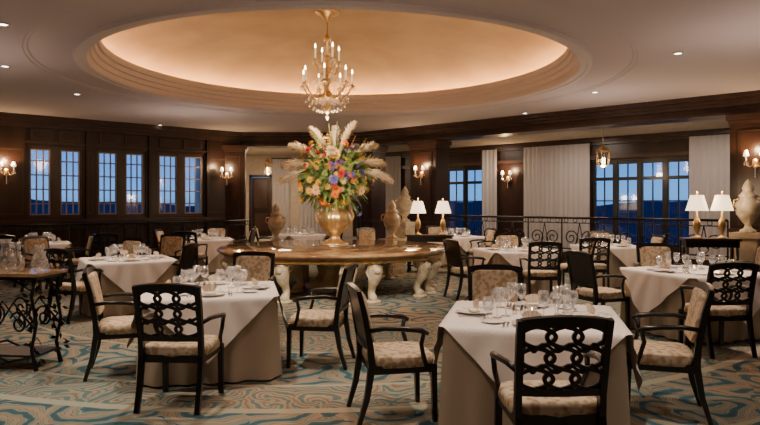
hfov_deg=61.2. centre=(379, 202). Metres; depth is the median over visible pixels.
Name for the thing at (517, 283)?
wine glass
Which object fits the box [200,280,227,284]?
dinner plate
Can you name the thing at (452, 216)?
iron railing
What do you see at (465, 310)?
dinner plate
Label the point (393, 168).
curtain
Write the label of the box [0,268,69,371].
console table
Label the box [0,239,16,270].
glass pitcher
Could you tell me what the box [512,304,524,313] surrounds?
salt
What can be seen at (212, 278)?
folded napkin
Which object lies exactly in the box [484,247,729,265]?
wall
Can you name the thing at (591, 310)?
folded napkin
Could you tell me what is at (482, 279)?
dining chair
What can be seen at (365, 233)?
dining chair
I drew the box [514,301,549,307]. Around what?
dinner plate
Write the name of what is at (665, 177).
window
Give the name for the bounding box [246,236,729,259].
floor
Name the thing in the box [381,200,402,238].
decorative urn
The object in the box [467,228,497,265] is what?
dining chair
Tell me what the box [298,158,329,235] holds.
curtain
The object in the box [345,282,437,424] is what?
dining chair
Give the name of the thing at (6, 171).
wall sconce
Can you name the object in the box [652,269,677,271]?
dinner plate
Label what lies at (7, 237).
dining chair
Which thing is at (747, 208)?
decorative urn
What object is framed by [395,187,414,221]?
decorative urn
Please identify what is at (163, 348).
dining chair
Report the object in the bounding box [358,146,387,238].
column
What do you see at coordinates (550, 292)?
wine glass
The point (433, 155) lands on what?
column
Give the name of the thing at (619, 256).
dining table
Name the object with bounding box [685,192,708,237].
table lamp
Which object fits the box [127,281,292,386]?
dining table
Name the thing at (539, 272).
dining chair
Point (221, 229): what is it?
dining chair
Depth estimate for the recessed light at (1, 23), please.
7.90 m
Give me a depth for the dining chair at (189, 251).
9.67 m
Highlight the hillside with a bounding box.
[31,199,687,243]
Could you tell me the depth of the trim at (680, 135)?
18.02 m
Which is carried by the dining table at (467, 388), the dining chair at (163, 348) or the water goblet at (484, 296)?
the water goblet at (484, 296)
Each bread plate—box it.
[233,282,248,284]
[242,289,258,292]
[478,304,494,307]
[481,318,504,323]
[557,305,576,309]
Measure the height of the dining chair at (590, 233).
1.002 m
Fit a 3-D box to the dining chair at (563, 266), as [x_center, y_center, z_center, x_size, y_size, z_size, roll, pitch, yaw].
[3.575,1.103,11.590,0.617,1.002,0.634,0,0,10]
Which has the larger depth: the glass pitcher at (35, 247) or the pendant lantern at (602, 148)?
the pendant lantern at (602, 148)
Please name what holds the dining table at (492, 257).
on the floor at (315, 389)
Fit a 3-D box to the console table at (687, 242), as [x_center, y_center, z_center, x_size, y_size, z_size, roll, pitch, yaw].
[6.005,1.120,11.700,0.950,0.960,0.400,0,0,11]
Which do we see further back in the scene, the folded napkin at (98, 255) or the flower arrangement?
the flower arrangement
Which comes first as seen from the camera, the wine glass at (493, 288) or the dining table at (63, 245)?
the wine glass at (493, 288)
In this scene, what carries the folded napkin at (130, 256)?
on the dinner plate
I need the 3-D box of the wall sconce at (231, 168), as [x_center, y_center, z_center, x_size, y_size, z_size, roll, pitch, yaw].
[-4.627,-0.805,19.415,0.390,0.550,0.179,0,0,-9]
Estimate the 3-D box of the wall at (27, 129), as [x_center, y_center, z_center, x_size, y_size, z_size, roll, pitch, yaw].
[-8.768,-0.300,16.324,11.678,3.800,0.200,0,0,-43]
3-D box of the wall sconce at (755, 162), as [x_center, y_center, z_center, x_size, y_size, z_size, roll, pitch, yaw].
[7.338,-0.765,12.594,0.390,0.550,0.179,0,0,43]
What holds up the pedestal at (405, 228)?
on the floor at (315, 389)
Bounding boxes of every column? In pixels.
[222,145,247,243]
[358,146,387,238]
[407,140,451,233]
[726,112,759,261]
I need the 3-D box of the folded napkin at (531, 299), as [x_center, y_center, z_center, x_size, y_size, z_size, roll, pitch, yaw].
[1.236,0.783,5.239,0.153,0.095,0.080,0,0,-10]
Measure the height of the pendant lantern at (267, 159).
0.910 m
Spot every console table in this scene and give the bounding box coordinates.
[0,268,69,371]
[405,234,453,271]
[679,237,741,264]
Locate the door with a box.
[249,175,271,235]
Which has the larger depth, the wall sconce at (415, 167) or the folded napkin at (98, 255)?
the wall sconce at (415, 167)
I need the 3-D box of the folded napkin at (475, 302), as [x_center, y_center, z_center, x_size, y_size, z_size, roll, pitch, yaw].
[0.720,0.783,4.917,0.080,0.095,0.153,0,0,-10]
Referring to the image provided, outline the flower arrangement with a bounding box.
[276,120,393,246]
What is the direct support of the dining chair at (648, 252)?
on the floor at (315, 389)
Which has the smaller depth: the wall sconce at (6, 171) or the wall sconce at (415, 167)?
the wall sconce at (6, 171)
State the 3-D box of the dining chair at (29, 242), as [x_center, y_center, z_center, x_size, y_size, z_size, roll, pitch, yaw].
[-6.094,1.103,11.629,0.617,1.002,0.634,0,0,30]
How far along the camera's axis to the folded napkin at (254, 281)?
6.30 m
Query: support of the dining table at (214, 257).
on the floor at (315, 389)
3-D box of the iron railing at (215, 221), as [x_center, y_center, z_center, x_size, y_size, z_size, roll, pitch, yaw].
[-6.416,1.041,16.990,6.840,1.078,0.049,0,0,-43]
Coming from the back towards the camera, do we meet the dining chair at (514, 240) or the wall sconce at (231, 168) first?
the wall sconce at (231, 168)
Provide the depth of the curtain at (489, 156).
20.61 m
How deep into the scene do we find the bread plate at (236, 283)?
6.67 m
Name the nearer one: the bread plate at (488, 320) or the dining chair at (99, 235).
the bread plate at (488, 320)
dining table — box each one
[3,241,74,281]
[75,255,178,316]
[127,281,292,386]
[172,237,234,272]
[273,233,326,239]
[428,235,484,267]
[429,301,641,424]
[473,247,561,294]
[570,243,639,287]
[620,265,759,343]
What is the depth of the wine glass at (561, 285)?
4.91 m
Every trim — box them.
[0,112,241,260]
[360,128,729,168]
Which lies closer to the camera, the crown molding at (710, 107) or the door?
the crown molding at (710, 107)
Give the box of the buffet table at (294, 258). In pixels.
[216,240,444,304]
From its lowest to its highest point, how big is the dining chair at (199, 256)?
1.002 m
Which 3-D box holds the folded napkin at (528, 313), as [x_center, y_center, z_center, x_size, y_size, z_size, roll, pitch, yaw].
[1.043,0.783,4.401,0.153,0.095,0.080,0,0,-10]
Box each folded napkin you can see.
[94,253,101,258]
[120,250,127,255]
[128,254,136,259]
[153,251,159,256]
[201,284,216,294]
[207,274,220,283]
[251,278,260,287]
[468,299,479,311]
[521,310,541,317]
[522,245,527,250]
[524,294,540,304]
[585,303,598,315]
[659,263,670,270]
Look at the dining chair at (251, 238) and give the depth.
15.15 m
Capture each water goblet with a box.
[482,296,493,318]
[495,287,505,307]
[562,300,574,314]
[567,290,577,311]
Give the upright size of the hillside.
8.398 m
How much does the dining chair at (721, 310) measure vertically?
1.002 m
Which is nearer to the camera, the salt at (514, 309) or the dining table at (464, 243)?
the salt at (514, 309)
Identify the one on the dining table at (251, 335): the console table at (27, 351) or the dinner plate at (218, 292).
the dinner plate at (218, 292)
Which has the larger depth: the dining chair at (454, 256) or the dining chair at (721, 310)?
the dining chair at (454, 256)
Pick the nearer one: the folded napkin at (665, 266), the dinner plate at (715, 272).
the dinner plate at (715, 272)
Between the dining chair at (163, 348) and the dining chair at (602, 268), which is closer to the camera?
the dining chair at (163, 348)
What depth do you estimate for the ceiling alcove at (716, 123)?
17.62 m
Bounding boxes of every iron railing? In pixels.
[0,220,249,267]
[441,215,728,260]
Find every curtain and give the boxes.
[271,158,290,233]
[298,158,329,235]
[386,155,401,236]
[480,148,497,242]
[522,142,591,247]
[687,133,729,255]
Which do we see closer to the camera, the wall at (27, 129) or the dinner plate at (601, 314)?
the dinner plate at (601, 314)
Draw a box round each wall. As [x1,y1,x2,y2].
[25,127,239,257]
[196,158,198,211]
[246,155,352,235]
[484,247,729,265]
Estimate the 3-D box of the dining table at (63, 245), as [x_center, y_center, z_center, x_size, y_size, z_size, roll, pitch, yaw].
[-7.190,1.211,13.596,1.384,0.738,1.392,0,0,-14]
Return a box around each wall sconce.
[0,161,15,175]
[220,167,232,178]
[414,166,424,178]
[501,170,511,181]
[743,150,759,176]
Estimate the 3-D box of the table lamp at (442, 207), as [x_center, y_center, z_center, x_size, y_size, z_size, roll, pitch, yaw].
[1.465,0.313,14.950,0.380,0.850,0.380,0,0,0]
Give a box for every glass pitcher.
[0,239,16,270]
[4,242,25,271]
[30,244,47,270]
[32,251,49,271]
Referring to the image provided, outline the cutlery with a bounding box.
[458,315,485,317]
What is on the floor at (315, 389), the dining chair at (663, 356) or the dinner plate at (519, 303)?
the dining chair at (663, 356)
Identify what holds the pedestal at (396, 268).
on the floor at (315, 389)
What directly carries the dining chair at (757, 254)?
on the floor at (315, 389)
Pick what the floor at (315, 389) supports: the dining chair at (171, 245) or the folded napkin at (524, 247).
the dining chair at (171, 245)
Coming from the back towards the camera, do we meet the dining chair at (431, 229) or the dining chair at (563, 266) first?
the dining chair at (431, 229)
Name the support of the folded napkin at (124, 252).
on the dinner plate
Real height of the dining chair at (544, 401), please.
1.002 m
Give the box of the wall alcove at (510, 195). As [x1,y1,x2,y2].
[353,139,688,252]
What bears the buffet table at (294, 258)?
on the floor at (315, 389)
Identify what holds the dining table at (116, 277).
on the floor at (315, 389)
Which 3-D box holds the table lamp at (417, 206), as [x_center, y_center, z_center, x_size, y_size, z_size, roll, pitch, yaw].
[0.889,0.313,15.050,0.380,0.850,0.380,0,0,0]
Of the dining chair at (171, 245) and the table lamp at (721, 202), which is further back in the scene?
the dining chair at (171, 245)
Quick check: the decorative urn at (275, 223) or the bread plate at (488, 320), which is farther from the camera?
the decorative urn at (275, 223)
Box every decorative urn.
[265,203,286,240]
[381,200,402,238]
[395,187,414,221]
[733,179,759,232]
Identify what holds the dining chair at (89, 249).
on the floor at (315, 389)
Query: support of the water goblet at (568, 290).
on the dining table at (467, 388)
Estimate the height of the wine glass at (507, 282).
0.210 m
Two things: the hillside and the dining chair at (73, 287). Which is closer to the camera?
the dining chair at (73, 287)
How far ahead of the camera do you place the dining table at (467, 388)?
4.28 m
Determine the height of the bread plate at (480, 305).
0.014 m
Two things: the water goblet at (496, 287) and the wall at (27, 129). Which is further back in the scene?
the wall at (27, 129)
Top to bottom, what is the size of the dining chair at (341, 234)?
1.002 m
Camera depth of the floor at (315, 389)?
5.67 m
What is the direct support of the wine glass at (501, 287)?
on the dining table at (467, 388)
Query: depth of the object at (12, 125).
17.15 m
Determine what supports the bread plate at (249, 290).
on the dining table at (251, 335)
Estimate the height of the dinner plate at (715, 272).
0.021 m
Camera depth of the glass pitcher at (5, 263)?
6.26 m
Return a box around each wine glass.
[224,270,232,292]
[491,288,502,317]
[500,287,510,316]
[506,282,515,308]
[516,283,526,310]
[538,290,548,307]
[550,292,560,309]
[552,286,562,314]
[560,285,570,312]
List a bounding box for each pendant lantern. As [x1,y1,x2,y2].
[264,158,271,174]
[596,145,609,167]
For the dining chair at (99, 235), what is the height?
1.002 m
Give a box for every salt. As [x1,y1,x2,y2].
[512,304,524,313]
[682,264,688,270]
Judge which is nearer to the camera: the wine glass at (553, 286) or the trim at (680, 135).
the wine glass at (553, 286)
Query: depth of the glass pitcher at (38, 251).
6.22 m
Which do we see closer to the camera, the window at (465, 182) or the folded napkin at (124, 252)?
the folded napkin at (124, 252)
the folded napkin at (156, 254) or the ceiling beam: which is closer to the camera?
the folded napkin at (156, 254)
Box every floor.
[0,264,759,424]
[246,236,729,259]
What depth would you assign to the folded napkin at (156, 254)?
9.88 m
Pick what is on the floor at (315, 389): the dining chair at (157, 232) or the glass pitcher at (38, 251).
the dining chair at (157, 232)
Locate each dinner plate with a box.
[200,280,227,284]
[202,291,225,296]
[241,284,269,288]
[456,307,492,314]
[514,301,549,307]
[573,311,612,317]
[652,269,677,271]
[714,271,736,274]
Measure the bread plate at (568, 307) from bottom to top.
0.014 m
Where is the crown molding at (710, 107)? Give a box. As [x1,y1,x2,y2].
[358,90,759,145]
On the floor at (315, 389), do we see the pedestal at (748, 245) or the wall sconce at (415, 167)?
the pedestal at (748, 245)
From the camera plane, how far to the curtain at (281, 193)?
24.86 m
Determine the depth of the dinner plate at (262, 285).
6.34 m
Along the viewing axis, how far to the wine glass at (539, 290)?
4.61 m
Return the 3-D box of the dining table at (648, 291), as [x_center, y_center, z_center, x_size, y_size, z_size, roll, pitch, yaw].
[3.907,1.211,8.000,1.567,0.738,1.567,0,0,-1]
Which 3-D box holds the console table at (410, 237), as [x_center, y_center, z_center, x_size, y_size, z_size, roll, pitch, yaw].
[1.166,1.170,15.000,1.100,0.860,0.400,0,0,11]
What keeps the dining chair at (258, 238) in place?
on the floor at (315, 389)
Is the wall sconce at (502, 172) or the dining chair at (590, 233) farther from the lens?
the wall sconce at (502, 172)
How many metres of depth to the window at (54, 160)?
16.57 m
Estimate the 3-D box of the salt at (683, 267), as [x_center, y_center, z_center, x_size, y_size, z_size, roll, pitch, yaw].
[3.802,0.802,7.998,0.100,0.075,0.038,0,0,-18]
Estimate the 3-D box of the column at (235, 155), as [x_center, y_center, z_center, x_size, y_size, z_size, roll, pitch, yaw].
[-4.587,-0.090,20.097,0.870,3.380,0.720,0,0,-9]
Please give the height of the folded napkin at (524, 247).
0.095 m
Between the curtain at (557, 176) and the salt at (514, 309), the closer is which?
the salt at (514, 309)
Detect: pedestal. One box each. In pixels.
[378,238,405,273]
[395,222,414,263]
[729,232,759,270]
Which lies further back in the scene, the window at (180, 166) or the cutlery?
the window at (180, 166)
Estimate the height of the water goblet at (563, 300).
0.160 m
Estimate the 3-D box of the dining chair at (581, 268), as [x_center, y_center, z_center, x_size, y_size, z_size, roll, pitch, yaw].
[2.767,1.103,8.232,0.617,1.002,0.634,0,0,-18]
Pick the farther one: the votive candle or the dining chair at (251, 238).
the dining chair at (251, 238)
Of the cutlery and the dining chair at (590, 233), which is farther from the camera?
the dining chair at (590, 233)
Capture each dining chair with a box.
[0,235,40,286]
[19,236,66,293]
[42,248,104,323]
[61,233,95,282]
[82,267,141,381]
[90,233,121,256]
[101,238,144,256]
[132,283,225,414]
[146,234,186,263]
[153,229,163,251]
[172,243,198,282]
[173,231,207,277]
[207,226,227,236]
[219,251,275,281]
[233,228,256,242]
[254,226,272,241]
[286,263,356,369]
[324,233,342,239]
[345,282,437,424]
[356,227,377,267]
[426,225,441,233]
[443,239,485,300]
[463,264,523,302]
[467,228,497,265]
[490,315,614,424]
[494,233,519,247]
[519,241,561,303]
[560,236,597,292]
[565,250,629,329]
[575,237,610,288]
[587,231,612,242]
[626,282,714,424]
[634,234,665,266]
[636,243,682,266]
[678,262,758,358]
[731,243,759,271]
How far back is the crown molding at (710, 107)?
15.14 m
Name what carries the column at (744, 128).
on the floor at (315, 389)
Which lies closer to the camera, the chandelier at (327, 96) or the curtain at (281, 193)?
the chandelier at (327, 96)
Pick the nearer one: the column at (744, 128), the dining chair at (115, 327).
the dining chair at (115, 327)
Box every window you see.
[27,146,82,217]
[96,149,145,216]
[157,153,203,215]
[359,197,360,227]
[449,167,481,235]
[592,157,688,247]
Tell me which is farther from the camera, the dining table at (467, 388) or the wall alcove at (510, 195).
the wall alcove at (510, 195)
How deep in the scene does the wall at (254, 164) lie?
25.00 m
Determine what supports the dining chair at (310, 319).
on the floor at (315, 389)
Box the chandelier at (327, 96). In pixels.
[300,9,354,119]
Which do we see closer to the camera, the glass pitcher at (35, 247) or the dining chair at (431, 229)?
the glass pitcher at (35, 247)
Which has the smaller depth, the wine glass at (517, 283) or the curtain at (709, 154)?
the wine glass at (517, 283)
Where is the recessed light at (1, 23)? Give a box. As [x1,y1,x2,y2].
[0,22,9,26]
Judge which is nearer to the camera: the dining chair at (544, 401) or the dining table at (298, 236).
the dining chair at (544, 401)
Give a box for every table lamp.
[410,199,425,234]
[435,199,450,234]
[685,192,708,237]
[710,192,733,238]
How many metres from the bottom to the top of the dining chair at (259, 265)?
1.002 m
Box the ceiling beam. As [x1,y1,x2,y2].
[240,132,360,147]
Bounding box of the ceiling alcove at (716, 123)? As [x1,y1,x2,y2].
[246,119,729,154]
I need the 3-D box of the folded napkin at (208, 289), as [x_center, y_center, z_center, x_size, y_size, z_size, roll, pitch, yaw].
[-1.546,0.783,5.839,0.153,0.095,0.080,0,0,-35]
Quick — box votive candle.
[527,305,536,310]
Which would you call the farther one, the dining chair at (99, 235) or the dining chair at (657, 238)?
the dining chair at (99, 235)
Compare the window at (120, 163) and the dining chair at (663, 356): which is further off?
the window at (120, 163)
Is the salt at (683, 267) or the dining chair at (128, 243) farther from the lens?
the dining chair at (128, 243)
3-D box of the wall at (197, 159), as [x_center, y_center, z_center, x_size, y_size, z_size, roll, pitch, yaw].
[-5.788,-0.300,22.552,0.200,3.800,5.459,0,0,-28]

